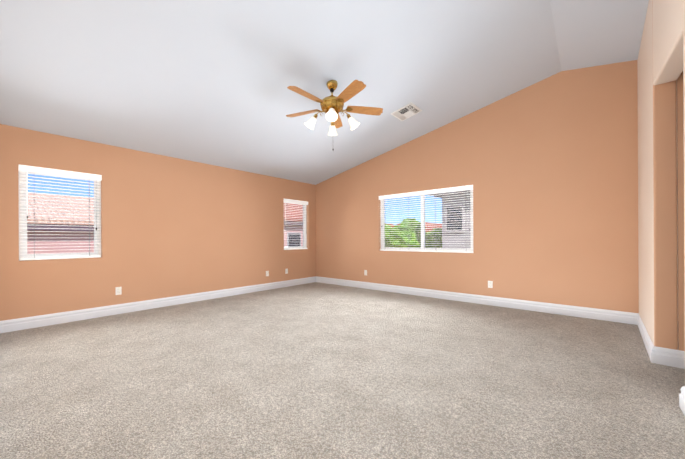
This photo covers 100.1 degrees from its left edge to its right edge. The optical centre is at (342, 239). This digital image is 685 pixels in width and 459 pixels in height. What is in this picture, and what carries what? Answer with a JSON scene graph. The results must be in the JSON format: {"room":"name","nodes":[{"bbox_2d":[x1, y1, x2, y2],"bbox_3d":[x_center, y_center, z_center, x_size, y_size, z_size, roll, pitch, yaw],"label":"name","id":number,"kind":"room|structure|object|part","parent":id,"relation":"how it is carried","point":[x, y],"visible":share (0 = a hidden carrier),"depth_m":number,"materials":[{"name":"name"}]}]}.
{"room":"empty bedroom","nodes":[
{"label":"empty bedroom","id":0,"kind":"room"},
{"bbox_2d":[0,124,315,320],"bbox_3d":[-2.413,-0.133,5.307,0.150,2.440,5.475,0,0,41],"label":"wall","id":1,"kind":"structure","parent":0,"point":[171,226],"depth_m":4.50,"materials":[{"name":"orange paint"}]},
{"bbox_2d":[18,171,100,260],"bbox_3d":[-3.725,-0.320,3.822,0.060,1.168,0.782,0,0,41],"label":"window","id":2,"kind":"structure","parent":1,"relation":"in","point":[23,240],"depth_m":3.75,"materials":[{"name":"white plastic"}]},
{"bbox_2d":[18,164,101,259],"bbox_3d":[-3.675,-0.322,3.779,0.069,1.160,0.778,0,0,41],"label":"window blinds","id":3,"kind":"object","parent":2,"relation":"attached to","point":[26,169],"visible":1,"depth_m":3.73,"materials":[{"name":"white plastic"}]},
{"label":"glass","id":4,"kind":"part","parent":2,"relation":"part of","materials":[{"name":"clear glass"}]},
{"bbox_2d":[115,287,121,294],"bbox_3d":[-3.265,0.756,4.186,0.008,0.114,0.070,0,0,41],"label":"electrical outlet","id":5,"kind":"object","parent":1,"relation":"attached to","point":[118,290],"visible":1,"depth_m":4.18,"materials":[{"name":"white plastic"}]},
{"bbox_2d":[0,276,315,332],"bbox_3d":[-2.356,1.016,5.236,0.019,0.141,5.130,0,0,41],"label":"baseboard","id":6,"kind":"structure","parent":1,"relation":"attached to","point":[11,325],"depth_m":4.26,"materials":[{"name":"white wood"}]},
{"bbox_2d":[284,202,306,249],"bbox_3d":[-1.158,-0.334,6.820,0.060,1.168,0.756,0,0,41],"label":"window","id":7,"kind":"structure","parent":1,"relation":"in","point":[304,245],"depth_m":7.03,"materials":[{"name":"white plastic"}]},
{"bbox_2d":[284,199,307,249],"bbox_3d":[-1.108,-0.336,6.777,0.069,1.160,0.752,0,0,41],"label":"window blinds","id":8,"kind":"object","parent":7,"relation":"attached to","point":[291,201],"visible":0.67,"depth_m":6.78,"materials":[{"name":"white plastic"}]},
{"bbox_2d":[0,0,560,184],"bbox_3d":[-1.145,-1.923,3.045,5.132,1.204,7.350,0,0,41],"label":"ceiling","id":9,"kind":"structure","parent":0,"point":[206,81],"depth_m":3.18,"materials":[{"name":"white paint"}]},
{"bbox_2d":[286,80,382,149],"bbox_3d":[-0.162,-1.503,3.504,1.264,0.852,1.220,0,0,41],"label":"fan","id":10,"kind":"object","parent":9,"relation":"hanging from","point":[332,105],"visible":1,"depth_m":3.49,"materials":[{"name":"brown wood"}]},
{"bbox_2d":[391,102,421,120],"bbox_3d":[0.994,-1.965,4.459,0.364,0.013,0.364,-15,-9,40],"label":"ceiling vent","id":11,"kind":"object","parent":9,"relation":"in","point":[405,112],"visible":1,"depth_m":4.44,"materials":[{"name":"white metal"}]},
{"bbox_2d":[0,282,684,458],"bbox_3d":[0.324,1.133,1.769,8.900,0.120,7.300,0,0,41],"label":"floor","id":12,"kind":"structure","parent":0,"point":[316,370],"depth_m":2.13,"materials":[{"name":"carpet"}]},
{"bbox_2d":[316,60,638,312],"bbox_3d":[1.588,-0.637,5.385,5.831,3.405,0.150,0,0,41],"label":"wall","id":13,"kind":"structure","parent":0,"point":[547,168],"depth_m":4.29,"materials":[{"name":"orange paint"}]},
{"bbox_2d":[380,189,472,252],"bbox_3d":[1.533,-0.332,5.470,1.876,1.147,0.064,0,0,41],"label":"window","id":14,"kind":"structure","parent":13,"relation":"in","point":[383,247],"depth_m":5.43,"materials":[{"name":"white plastic"}]},
{"bbox_2d":[379,185,472,252],"bbox_3d":[1.491,-0.333,5.421,1.872,1.139,0.069,0,0,41],"label":"window blinds","id":15,"kind":"object","parent":14,"relation":"attached to","point":[450,189],"visible":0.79,"depth_m":5.30,"materials":[{"name":"white plastic"}]},
{"bbox_2d":[316,276,627,323],"bbox_3d":[1.485,0.996,5.369,5.682,0.141,0.019,0,0,41],"label":"baseboard","id":16,"kind":"structure","parent":13,"relation":"attached to","point":[576,311],"depth_m":4.53,"materials":[{"name":"white wood"}]},
{"bbox_2d":[488,281,492,287],"bbox_3d":[2.374,0.728,4.614,0.070,0.114,0.008,0,0,41],"label":"electrical outlet","id":17,"kind":"object","parent":13,"relation":"attached to","point":[490,284],"visible":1,"depth_m":4.61,"materials":[{"name":"white plastic"}]},
{"bbox_2d":[550,0,648,70],"bbox_3d":[2.253,-2.072,0.135,3.818,0.941,7.350,0,0,41],"label":"ceiling","id":18,"kind":"structure","parent":0,"point":[590,33],"depth_m":3.13,"materials":[{"name":"white paint"}]},
{"bbox_2d":[637,0,682,349],"bbox_3d":[2.979,-0.576,2.685,0.186,3.269,2.443,0,0,41],"label":"wall","id":19,"kind":"structure","parent":0,"point":[657,211],"depth_m":2.43,"materials":[{"name":"paint"}]},
{"bbox_2d":[628,312,652,352],"bbox_3d":[3.145,0.987,2.992,0.068,0.141,1.380,0,0,41],"label":"baseboard","id":20,"kind":"structure","parent":19,"relation":"attached to","point":[633,318],"depth_m":3.21,"materials":[{"name":"white wood"}]},
{"bbox_2d":[679,386,684,415],"bbox_3d":[3.091,0.988,0.663,2.956,0.141,0.532,0,0,41],"label":"baseboard","id":21,"kind":"structure","parent":19,"relation":"attached to","point":[682,400],"depth_m":1.78,"materials":[{"name":"white wood"}]},
{"bbox_2d":[677,72,684,350],"bbox_3d":[3.392,-0.565,1.923,1.526,3.242,0.120,0,0,41],"label":"wall","id":22,"kind":"structure","parent":0,"point":[680,158],"depth_m":2.36,"materials":[{"name":"paint"}]},
{"bbox_2d":[648,344,684,368],"bbox_3d":[3.294,0.986,1.922,1.686,0.141,0.019,0,0,41],"label":"baseboard","id":23,"kind":"structure","parent":22,"relation":"attached to","point":[667,356],"depth_m":2.41,"materials":[{"name":"white wood"}]},
{"bbox_2d":[683,0,684,289],"bbox_3d":[2.028,-0.568,1.566,0.140,3.263,0.494,0,0,41],"label":"wall pillar","id":24,"kind":"structure","parent":0,"point":[684,120],"depth_m":1.78,"materials":[{"name":"paint"}]},
{"label":"outside","id":25,"kind":"structure","parent":0,"visible":0},
{"bbox_3d":[2.875,4.158,7.498,85.000,0.200,85.000,0,0,41],"label":"ground","id":26,"kind":"structure","parent":25,"visible":0},
{"bbox_2d":[27,192,302,253],"bbox_3d":[-8.864,0.910,10.951,9.700,6.420,23.400,0,0,41],"label":"house","id":27,"kind":"structure","parent":26,"relation":"on","point":[74,232],"depth_m":6.84,"materials":[{"name":"pink"}]},
{"bbox_2d":[385,218,426,247],"bbox_3d":[2.110,1.672,10.008,2.062,4.781,1.969,0,0,41],"label":"tree","id":28,"kind":"object","parent":26,"relation":"on","point":[404,237],"depth_m":9.21,"materials":[{"name":"green plant"}]},
{"bbox_2d":[386,222,441,232],"bbox_3d":[4.742,1.096,26.686,15.700,5.900,14.200,0,0,41],"label":"house","id":29,"kind":"structure","parent":26,"relation":"on","point":[432,224],"depth_m":22.67,"materials":[{"name":"pink"}]},
{"bbox_2d":[420,227,441,247],"bbox_3d":[3.247,1.818,10.278,1.472,4.476,1.447,0,0,41],"label":"tree","id":30,"kind":"object","parent":26,"relation":"on","point":[430,236],"depth_m":10.06,"materials":[{"name":"green plant"}]},
{"bbox_2d":[430,190,470,248],"bbox_3d":[7.658,0.683,8.685,7.250,6.700,7.750,0,0,41],"label":"house","id":31,"kind":"structure","parent":26,"relation":"on","point":[458,237],"depth_m":7.89,"materials":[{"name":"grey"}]}
]}

